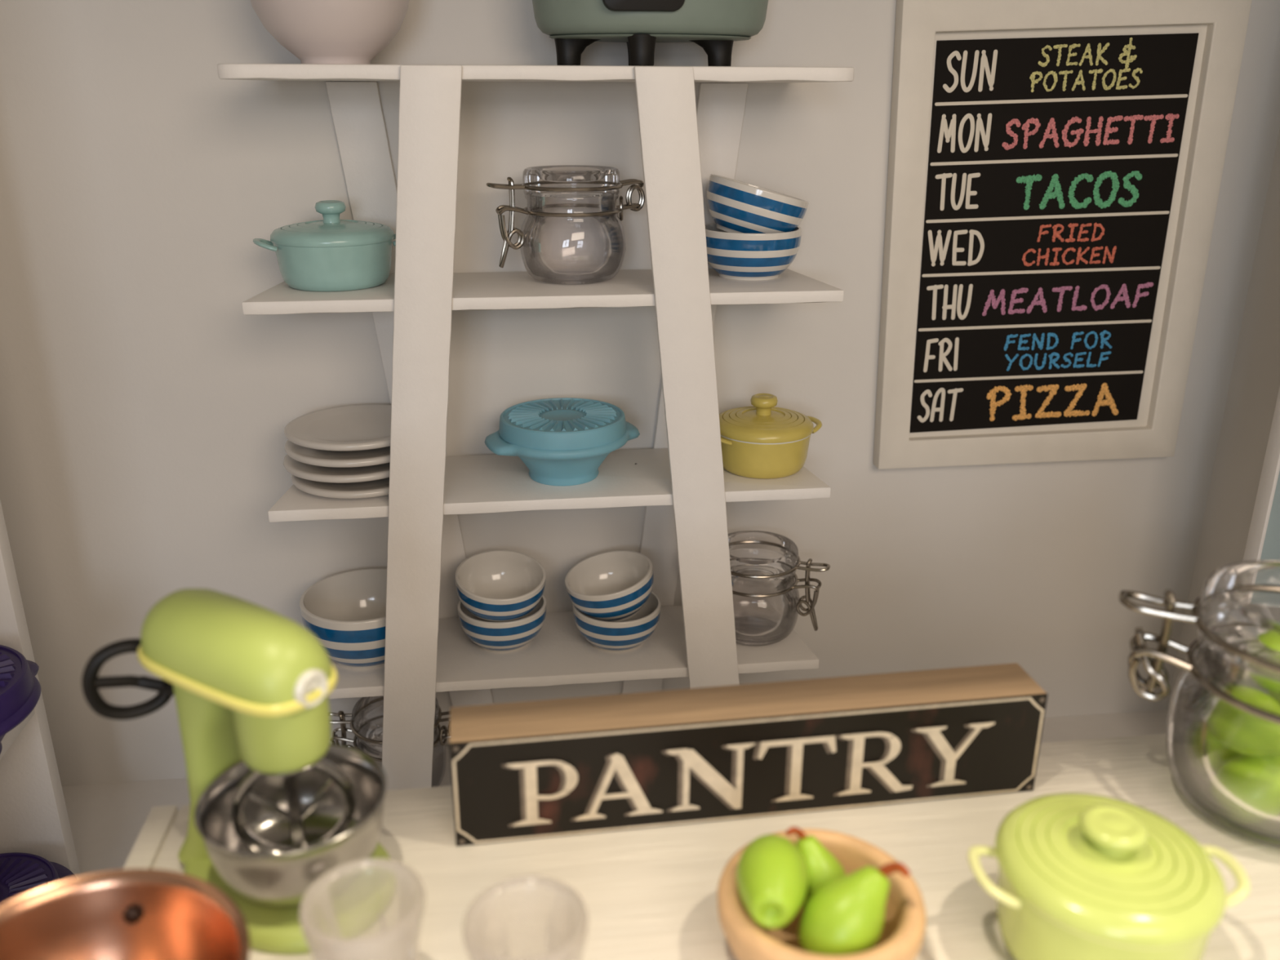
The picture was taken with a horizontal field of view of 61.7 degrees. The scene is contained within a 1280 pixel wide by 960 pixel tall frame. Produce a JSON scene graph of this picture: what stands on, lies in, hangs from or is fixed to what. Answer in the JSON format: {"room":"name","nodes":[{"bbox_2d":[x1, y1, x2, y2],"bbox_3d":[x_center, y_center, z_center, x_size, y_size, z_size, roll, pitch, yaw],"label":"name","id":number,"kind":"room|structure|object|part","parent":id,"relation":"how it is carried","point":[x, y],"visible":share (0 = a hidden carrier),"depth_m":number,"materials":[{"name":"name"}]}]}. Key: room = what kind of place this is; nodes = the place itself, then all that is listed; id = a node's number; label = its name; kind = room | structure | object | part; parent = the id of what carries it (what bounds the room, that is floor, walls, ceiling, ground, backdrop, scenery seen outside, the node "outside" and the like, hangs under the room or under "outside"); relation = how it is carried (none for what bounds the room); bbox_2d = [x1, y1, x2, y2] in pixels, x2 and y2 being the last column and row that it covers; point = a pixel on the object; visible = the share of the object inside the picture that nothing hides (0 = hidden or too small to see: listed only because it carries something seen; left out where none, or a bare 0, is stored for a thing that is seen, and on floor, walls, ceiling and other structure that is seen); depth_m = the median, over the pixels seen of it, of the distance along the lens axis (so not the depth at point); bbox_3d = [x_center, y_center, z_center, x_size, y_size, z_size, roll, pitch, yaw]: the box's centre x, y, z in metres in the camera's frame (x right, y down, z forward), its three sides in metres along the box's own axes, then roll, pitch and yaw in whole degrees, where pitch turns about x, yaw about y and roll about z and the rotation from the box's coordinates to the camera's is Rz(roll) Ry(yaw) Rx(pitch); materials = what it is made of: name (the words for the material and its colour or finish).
{"room":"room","nodes":[
{"label":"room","id":0,"kind":"room"},
{"bbox_2d":[62,709,1168,875],"bbox_3d":[0.111,0.956,1.499,2.660,0.030,2.061,-2,20,-7],"label":"floor","id":1,"kind":"structure","parent":0,"point":[107,820],"depth_m":2.25,"materials":[{"name":"white paint"}]},
{"bbox_2d":[0,500,80,876],"bbox_3d":[-1.113,0.064,1.339,0.255,1.750,0.730,-2,20,-7],"label":"bookcase","id":2,"kind":"object","parent":1,"relation":"on","point":[34,820],"visible":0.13,"depth_m":1.87,"materials":[{"name":"white paint"}]},
{"bbox_2d":[0,644,40,754],"bbox_3d":[-1.063,0.368,1.617,0.293,0.140,0.289,-12,23,-30],"label":"food container","id":3,"kind":"object","parent":2,"relation":"on","point":[20,687],"visible":1,"depth_m":1.62,"materials":[{"name":"purple ceramic"}]},
{"bbox_3d":[-1.063,0.323,1.600,0.274,0.038,0.274,5,20,13],"label":"lid","id":4,"kind":"part","parent":3,"relation":"part of","materials":[{"name":"purple ceramic"}]},
{"bbox_2d":[0,852,75,905],"bbox_3d":[-1.085,0.740,1.775,0.249,0.121,0.253,-4,20,-12],"label":"food container","id":5,"kind":"object","parent":2,"relation":"on","point":[20,873],"visible":0.35,"depth_m":1.82,"materials":[{"name":"purple ceramic"}]},
{"bbox_2d":[217,63,853,790],"bbox_3d":[-0.162,-0.013,2.026,0.999,1.433,0.292,-2,20,-7],"label":"display shelf","id":6,"kind":"object","parent":1,"relation":"on","point":[684,486],"visible":0.78,"depth_m":1.89,"materials":[{"name":"white paint"}]},
{"bbox_2d":[253,200,395,291],"bbox_3d":[-0.531,-0.411,1.857,0.226,0.142,0.208,7,21,18],"label":"pot","id":7,"kind":"object","parent":6,"relation":"on","point":[331,254],"visible":0.96,"depth_m":1.79,"materials":[{"name":"teal ceramic"}]},
{"bbox_3d":[-0.637,-0.400,1.817,0.036,0.018,0.078,-7,21,-20],"label":"handle","id":8,"kind":"part","parent":7,"relation":"part of","materials":[{"name":"teal ceramic"}]},
{"bbox_3d":[-0.531,-0.461,1.839,0.052,0.036,0.052,-7,21,-20],"label":"knob","id":9,"kind":"part","parent":7,"relation":"part of","materials":[{"name":"teal ceramic"}]},
{"bbox_3d":[-0.531,-0.431,1.850,0.208,0.029,0.208,-7,21,-20],"label":"lid","id":10,"kind":"part","parent":7,"relation":"part of","materials":[{"name":"teal ceramic"}]},
{"bbox_3d":[-0.531,-0.380,1.868,0.201,0.077,0.201,-7,21,-20],"label":"pot","id":11,"kind":"part","parent":7,"relation":"part of","materials":[{"name":"teal ceramic"}]},
{"bbox_3d":[-0.425,-0.428,1.895,0.036,0.018,0.078,-7,21,-20],"label":"handle","id":12,"kind":"part","parent":7,"relation":"part of","materials":[{"name":"teal ceramic"}]},
{"bbox_2d":[250,0,408,64],"bbox_3d":[-0.495,-0.821,1.694,0.256,0.309,0.256,-2,20,-7],"label":"bowl","id":13,"kind":"object","parent":6,"relation":"on","point":[328,32],"visible":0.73,"depth_m":1.66,"materials":[{"name":"white ceramic"}]},
{"bbox_2d":[291,474,389,498],"bbox_3d":[-0.510,-0.011,1.984,0.260,0.024,0.260,-2,20,-7],"label":"plate","id":14,"kind":"object","parent":6,"relation":"on","point":[375,488],"visible":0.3,"depth_m":1.89,"materials":[{"name":"grey ceramic"}]},
{"bbox_2d":[283,453,389,483],"bbox_3d":[-0.521,-0.038,1.974,0.260,0.024,0.260,-2,20,-7],"label":"plate","id":15,"kind":"object","parent":14,"relation":"on","point":[300,469],"visible":0.31,"depth_m":1.88,"materials":[{"name":"grey ceramic"}]},
{"bbox_2d":[284,440,390,467],"bbox_3d":[-0.514,-0.065,1.962,0.260,0.024,0.260,-2,20,-7],"label":"plate","id":16,"kind":"object","parent":15,"relation":"on","point":[333,459],"visible":0.41,"depth_m":1.87,"materials":[{"name":"grey ceramic"}]},
{"bbox_2d":[284,404,391,451],"bbox_3d":[-0.513,-0.093,1.954,0.260,0.024,0.260,-2,20,-7],"label":"plate","id":17,"kind":"object","parent":16,"relation":"on","point":[360,427],"visible":0.73,"depth_m":1.94,"materials":[{"name":"grey ceramic"}]},
{"bbox_2d":[299,568,386,669],"bbox_3d":[-0.533,0.278,2.089,0.240,0.124,0.240,-2,20,-7],"label":"bowl","id":18,"kind":"object","parent":6,"relation":"on","point":[346,611],"visible":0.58,"depth_m":2.09,"materials":[{"name":"white ceramic"}]},
{"bbox_2d":[329,696,449,786],"bbox_3d":[-0.498,0.542,2.177,0.217,0.194,0.209,17,26,39],"label":"storage jar","id":19,"kind":"object","parent":6,"relation":"on","point":[366,726],"visible":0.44,"depth_m":2.16,"materials":[{"name":"clear glass"}]},
{"bbox_3d":[-0.490,0.471,2.152,0.171,0.043,0.171,0,20,-1],"label":"lid","id":20,"kind":"part","parent":19,"relation":"part of","materials":[{"name":"clear glass"}]},
{"bbox_3d":[-0.490,0.562,2.185,0.185,0.150,0.185,0,20,-1],"label":"glass","id":21,"kind":"part","parent":19,"relation":"part of","materials":[{"name":"clear glass"}]},
{"bbox_3d":[-0.398,0.518,2.171,0.007,0.045,0.032,6,21,16],"label":"hinge plate","id":22,"kind":"part","parent":19,"relation":"part of","materials":[{"name":"silver metal"}]},
{"bbox_3d":[-0.427,-0.040,2.131,0.252,1.411,0.013,-2,20,-7],"label":"leg","id":23,"kind":"part","parent":6,"relation":"part of","materials":[{"name":"white paint"}]},
{"bbox_3d":[-0.390,0.044,1.866,0.235,1.432,0.012,-2,20,-7],"label":"leg","id":24,"kind":"part","parent":6,"relation":"part of","materials":[{"name":"white paint"}]},
{"bbox_2d":[457,595,546,653],"bbox_3d":[-0.274,0.282,2.138,0.175,0.083,0.175,-2,20,-7],"label":"bowl","id":25,"kind":"object","parent":6,"relation":"on","point":[510,636],"visible":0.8,"depth_m":2.07,"materials":[{"name":"white ceramic"}]},
{"bbox_2d":[455,550,546,622],"bbox_3d":[-0.272,0.218,2.098,0.175,0.105,0.175,6,21,16],"label":"bowl","id":26,"kind":"object","parent":25,"relation":"on","point":[492,585],"visible":0.96,"depth_m":2.14,"materials":[{"name":"white ceramic"}]},
{"bbox_2d":[484,397,639,485],"bbox_3d":[-0.144,-0.068,2.003,0.253,0.121,0.249,8,21,20],"label":"food container","id":27,"kind":"object","parent":6,"relation":"on","point":[561,441],"visible":1,"depth_m":1.94,"materials":[{"name":"blue plastic"}]},
{"bbox_3d":[-0.143,-0.107,1.989,0.236,0.033,0.236,-8,21,-22],"label":"lid","id":28,"kind":"part","parent":27,"relation":"part of","materials":[{"name":"blue plastic"}]},
{"bbox_2d":[486,164,644,284],"bbox_3d":[-0.128,-0.455,1.905,0.221,0.194,0.207,8,21,21],"label":"storage jar","id":29,"kind":"object","parent":6,"relation":"on","point":[528,242],"visible":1,"depth_m":1.87,"materials":[{"name":"clear glass"}]},
{"bbox_3d":[-0.120,-0.526,1.881,0.171,0.043,0.171,-7,21,-19],"label":"lid","id":30,"kind":"part","parent":29,"relation":"part of","materials":[{"name":"clear glass"}]},
{"bbox_3d":[-0.121,-0.435,1.914,0.185,0.150,0.185,-7,21,-19],"label":"glass","id":31,"kind":"part","parent":29,"relation":"part of","materials":[{"name":"clear glass"}]},
{"bbox_3d":[-0.034,-0.489,1.928,0.007,0.045,0.032,0,20,-1],"label":"hinge plate","id":32,"kind":"part","parent":29,"relation":"part of","materials":[{"name":"silver metal"}]},
{"bbox_2d":[573,591,661,652],"bbox_3d":[-0.046,0.282,2.141,0.175,0.083,0.175,18,26,40],"label":"bowl","id":33,"kind":"object","parent":6,"relation":"on","point":[626,635],"visible":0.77,"depth_m":2.08,"materials":[{"name":"white ceramic"}]},
{"bbox_2d":[564,550,653,622],"bbox_3d":[-0.061,0.216,2.114,0.175,0.109,0.175,7,21,19],"label":"bowl","id":34,"kind":"object","parent":33,"relation":"on","point":[611,586],"visible":0.98,"depth_m":2.15,"materials":[{"name":"white ceramic"}]},
{"bbox_2d":[532,0,768,66],"bbox_3d":[0.019,-0.814,1.754,0.410,0.258,0.271,-2,20,-7],"label":"slow cooker","id":35,"kind":"object","parent":6,"relation":"on","point":[713,25],"visible":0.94,"depth_m":1.70,"materials":[{"name":"green metal"}]},
{"bbox_3d":[0.006,-0.768,1.648,0.128,0.086,0.021,-2,20,-7],"label":"control panel","id":36,"kind":"part","parent":35,"relation":"part of","materials":[{"name":"black plastic"}]},
{"bbox_2d":[532,0,768,37],"bbox_3d":[0.018,-0.803,1.766,0.410,0.136,0.254,-2,20,-7],"label":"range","id":37,"kind":"object","parent":35,"relation":"in","point":[554,18],"depth_m":1.69,"materials":[{"name":"green metal"}]},
{"bbox_3d":[0.070,-0.060,2.190,0.254,1.411,0.013,-2,20,-7],"label":"leg","id":38,"kind":"part","parent":6,"relation":"part of","materials":[{"name":"white paint"}]},
{"bbox_3d":[0.106,0.024,1.925,0.237,1.432,0.012,-2,20,-7],"label":"leg","id":39,"kind":"part","parent":6,"relation":"part of","materials":[{"name":"white paint"}]},
{"bbox_2d":[705,222,801,280],"bbox_3d":[0.202,-0.419,1.965,0.185,0.088,0.185,7,21,19],"label":"bowl","id":40,"kind":"object","parent":6,"relation":"on","point":[732,255],"visible":0.82,"depth_m":1.90,"materials":[{"name":"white ceramic"}]},
{"bbox_2d":[706,173,808,233],"bbox_3d":[0.212,-0.490,1.937,0.184,0.123,0.185,5,20,12],"label":"bowl","id":41,"kind":"object","parent":40,"relation":"on","point":[735,206],"visible":0.91,"depth_m":1.87,"materials":[{"name":"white ceramic"}]},
{"bbox_2d":[719,393,822,479],"bbox_3d":[0.234,-0.093,2.045,0.214,0.142,0.191,5,20,14],"label":"pot","id":42,"kind":"object","parent":6,"relation":"on","point":[763,440],"visible":0.9,"depth_m":1.99,"materials":[{"name":"yellow ceramic"}]},
{"bbox_3d":[0.139,-0.082,2.003,0.034,0.018,0.078,-9,22,-23],"label":"handle","id":43,"kind":"part","parent":42,"relation":"part of","materials":[{"name":"yellow ceramic"}]},
{"bbox_3d":[0.235,-0.142,2.027,0.052,0.036,0.052,-9,22,-23],"label":"knob","id":44,"kind":"part","parent":42,"relation":"part of","materials":[{"name":"yellow ceramic"}]},
{"bbox_3d":[0.234,-0.062,2.056,0.184,0.077,0.184,-9,22,-23],"label":"pot","id":45,"kind":"part","parent":42,"relation":"part of","materials":[{"name":"yellow ceramic"}]},
{"bbox_3d":[0.234,-0.113,2.038,0.191,0.029,0.191,-9,22,-23],"label":"lid","id":46,"kind":"part","parent":42,"relation":"part of","materials":[{"name":"yellow ceramic"}]},
{"bbox_3d":[0.330,-0.110,2.084,0.034,0.018,0.078,-9,22,-23],"label":"handle","id":47,"kind":"part","parent":42,"relation":"part of","materials":[{"name":"yellow ceramic"}]},
{"bbox_2d":[728,530,830,646],"bbox_3d":[0.238,0.220,2.157,0.206,0.191,0.214,-9,22,-24],"label":"storage jar","id":48,"kind":"object","parent":6,"relation":"on","point":[749,565],"visible":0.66,"depth_m":2.12,"materials":[{"name":"clear glass"}]},
{"bbox_3d":[0.231,0.149,2.134,0.168,0.042,0.168,7,21,19],"label":"lid","id":49,"kind":"part","parent":48,"relation":"part of","materials":[{"name":"clear glass"}]},
{"bbox_3d":[0.230,0.239,2.166,0.182,0.148,0.182,7,21,19],"label":"glass","id":50,"kind":"part","parent":48,"relation":"part of","materials":[{"name":"clear glass"}]},
{"bbox_2d":[122,733,1279,959],"bbox_3d":[0.302,0.788,1.008,1.625,0.621,0.910,-2,20,-7],"label":"table","id":51,"kind":"object","parent":1,"relation":"on","point":[646,893],"visible":0.43,"depth_m":1.14,"materials":[{"name":"white wood"}]},
{"bbox_2d":[0,868,250,959],"bbox_3d":[-0.443,0.447,0.848,0.267,0.125,0.267,15,24,35],"label":"copper pan","id":52,"kind":"object","parent":51,"relation":"on","point":[127,913],"visible":1,"depth_m":0.94,"materials":[{"name":"orange metal"}]},
{"bbox_2d":[81,588,396,954],"bbox_3d":[-0.394,0.266,1.081,0.313,0.308,0.183,12,23,31],"label":"stand mixer","id":53,"kind":"object","parent":51,"relation":"on","point":[276,806],"visible":0.94,"depth_m":1.04,"materials":[{"name":"green plastic"}]},
{"bbox_2d":[194,743,387,909],"bbox_3d":[-0.345,0.356,1.079,0.183,0.094,0.183,12,23,31],"label":"mixing bowl","id":54,"kind":"object","parent":53,"relation":"on","point":[265,846],"depth_m":1.07,"materials":[{"name":"metal"}]},
{"bbox_2d":[298,857,425,959],"bbox_3d":[-0.239,0.416,0.943,0.106,0.120,0.106,-6,21,-18],"label":"glass tumbler","id":55,"kind":"object","parent":51,"relation":"on","point":[319,926],"visible":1,"depth_m":0.94,"materials":[{"name":"glass"}]},
{"bbox_2d":[462,875,588,959],"bbox_3d":[-0.097,0.424,0.923,0.106,0.120,0.106,-14,24,-33],"label":"glass tumbler","id":56,"kind":"object","parent":51,"relation":"on","point":[485,937],"visible":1,"depth_m":0.94,"materials":[{"name":"glass"}]},
{"bbox_2d":[448,662,1048,846],"bbox_3d":[0.127,0.310,1.225,0.672,0.130,0.076,-3,20,-8],"label":"sign","id":57,"kind":"object","parent":51,"relation":"on","point":[565,766],"visible":1,"depth_m":1.19,"materials":[{"name":"brown wood"}]},
{"bbox_2d":[453,746,458,751],"bbox_3d":[-0.193,0.283,1.125,0.006,0.006,0.001,-3,20,-8],"label":"print","id":58,"kind":"object","parent":57,"relation":"attached to","point":[455,748],"depth_m":1.12},
{"bbox_2d":[458,839,464,844],"bbox_3d":[-0.194,0.394,1.165,0.006,0.006,0.001,-3,20,-8],"label":"print","id":59,"kind":"object","parent":57,"relation":"attached to","point":[461,842],"depth_m":1.17},
{"bbox_2d":[716,828,926,959],"bbox_3d":[0.169,0.417,1.011,0.193,0.074,0.193,-2,20,-7],"label":"wooden bowl","id":60,"kind":"object","parent":51,"relation":"on","point":[903,931],"visible":0.49,"depth_m":0.99,"materials":[{"name":"brown wood"}]},
{"bbox_2d":[736,834,808,928],"bbox_3d":[0.122,0.372,0.992,0.067,0.067,0.098,5,20,13],"label":"pear","id":61,"kind":"object","parent":60,"relation":"in","point":[772,874],"visible":1,"depth_m":0.96,"materials":[{"name":"green food"}]},
{"bbox_2d":[786,826,846,908],"bbox_3d":[0.175,0.382,1.036,0.053,0.084,0.061,-7,21,-20],"label":"pear","id":62,"kind":"object","parent":60,"relation":"in","point":[823,868],"visible":0.48,"depth_m":1.03,"materials":[{"name":"green food"}]},
{"bbox_3d":[0.153,0.346,1.041,0.022,0.020,0.009,-13,-10,-33],"label":"stem","id":63,"kind":"part","parent":62,"relation":"part of","materials":[{"name":"red ceramic"}]},
{"bbox_2d":[797,862,910,955],"bbox_3d":[0.187,0.394,0.975,0.091,0.099,0.069,-15,25,-35],"label":"pear","id":64,"kind":"object","parent":60,"relation":"in","point":[846,916],"visible":0.84,"depth_m":0.95,"materials":[{"name":"green food"}]},
{"bbox_3d":[0.228,0.356,0.969,0.012,0.025,0.029,40,-7,-36],"label":"stem","id":65,"kind":"part","parent":64,"relation":"part of","materials":[{"name":"red ceramic"}]},
{"bbox_2d":[967,792,1249,959],"bbox_3d":[0.432,0.381,1.002,0.220,0.150,0.198,16,25,36],"label":"pot","id":66,"kind":"object","parent":51,"relation":"on","point":[1082,876],"visible":1,"depth_m":0.96,"materials":[{"name":"ceramic"}]},
{"bbox_3d":[0.324,0.365,0.995,0.035,0.018,0.078,0,20,0],"label":"handle","id":67,"kind":"part","parent":66,"relation":"part of","materials":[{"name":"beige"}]},
{"bbox_3d":[0.432,0.407,1.011,0.191,0.095,0.191,0,20,0],"label":"pot","id":68,"kind":"part","parent":66,"relation":"part of","materials":[{"name":"ceramic"}]},
{"bbox_3d":[0.433,0.323,0.981,0.059,0.026,0.059,0,20,0],"label":"knob","id":69,"kind":"part","parent":66,"relation":"part of","materials":[{"name":"ceramic"}]},
{"bbox_3d":[0.541,0.365,0.996,0.035,0.018,0.078,0,20,0],"label":"handle","id":70,"kind":"part","parent":66,"relation":"part of","materials":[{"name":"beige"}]},
{"bbox_2d":[1118,560,1279,848],"bbox_3d":[0.717,0.250,1.198,0.278,0.264,0.261,-7,21,-19],"label":"storage jar","id":71,"kind":"object","parent":51,"relation":"on","point":[1229,646],"visible":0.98,"depth_m":1.20,"materials":[{"name":"clear glass"}]},
{"bbox_3d":[0.726,0.279,1.205,0.233,0.205,0.233,8,21,21],"label":"glass","id":72,"kind":"part","parent":71,"relation":"part of","materials":[{"name":"clear glass"}]},
{"bbox_2d":[1205,724,1240,773],"bbox_3d":[0.721,0.311,1.273,0.128,0.072,0.072,-7,21,-18],"label":"pear","id":73,"kind":"object","parent":71,"relation":"in","point":[1218,753],"visible":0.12,"depth_m":1.24,"materials":[{"name":"green food"}]},
{"bbox_3d":[0.726,0.154,1.160,0.216,0.059,0.216,8,21,21],"label":"lid","id":74,"kind":"part","parent":71,"relation":"part of","materials":[{"name":"clear glass"}]},
{"bbox_2d":[1206,685,1279,756],"bbox_3d":[0.669,0.272,1.160,0.073,0.072,0.126,0,20,-2],"label":"pear","id":75,"kind":"object","parent":71,"relation":"in","point":[1240,731],"visible":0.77,"depth_m":1.15,"materials":[{"name":"green food"}]},
{"bbox_2d":[1214,753,1279,816],"bbox_3d":[0.689,0.335,1.180,0.106,0.094,0.075,7,21,17],"label":"pear","id":76,"kind":"object","parent":71,"relation":"in","point":[1255,780],"visible":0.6,"depth_m":1.16,"materials":[{"name":"green food"}]},
{"bbox_2d":[1247,631,1279,694],"bbox_3d":[0.733,0.204,1.182,0.122,0.074,0.074,3,20,9],"label":"pear","id":77,"kind":"object","parent":71,"relation":"in","point":[1269,639],"visible":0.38,"depth_m":1.17,"materials":[{"name":"green food"}]},
{"bbox_2d":[1267,690,1279,704],"bbox_3d":[0.769,0.246,1.237,0.075,0.102,0.098,-3,20,-9],"label":"pear","id":78,"kind":"object","parent":71,"relation":"in","point":[1275,696],"visible":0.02,"depth_m":1.23,"materials":[{"name":"green food"}]},
{"bbox_2d":[1236,386,1279,694],"bbox_3d":[1.282,-0.033,1.625,0.144,1.750,0.731,-2,20,-7],"label":"bookcase","id":79,"kind":"object","parent":1,"relation":"on","point":[1263,543],"visible":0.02,"depth_m":2.02,"materials":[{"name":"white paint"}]},
{"bbox_3d":[1.171,-0.147,1.941,0.008,1.750,0.037,-2,20,-7],"label":"edge trim","id":80,"kind":"part","parent":79,"relation":"part of","materials":[{"name":"white paint"}]},
{"bbox_2d":[0,0,1279,786],"bbox_3d":[-0.013,-0.323,2.108,2.660,1.960,0.030,-2,20,-7],"label":"wall","id":81,"kind":"structure","parent":0,"point":[144,416],"depth_m":2.08,"materials":[{"name":"paint"}]},
{"bbox_2d":[873,0,1252,469],"bbox_3d":[0.809,-0.499,2.118,0.688,0.976,0.038,-2,20,-7],"label":"menu board","id":82,"kind":"object","parent":81,"relation":"attached to","point":[1055,167],"visible":1,"depth_m":2.11,"materials":[{"name":"paint"}]},
{"bbox_3d":[0.811,-0.477,2.137,0.570,0.813,0.014,-2,20,-7],"label":"backing panel","id":83,"kind":"part","parent":82,"relation":"part of","materials":[{"name":"paint"}]},
{"bbox_2d":[1166,128,1279,710],"bbox_3d":[1.376,-0.137,1.605,0.038,1.960,1.381,-2,20,-7],"label":"wall","id":84,"kind":"structure","parent":0,"point":[1255,381],"depth_m":2.25,"materials":[{"name":"paint"}]}
]}

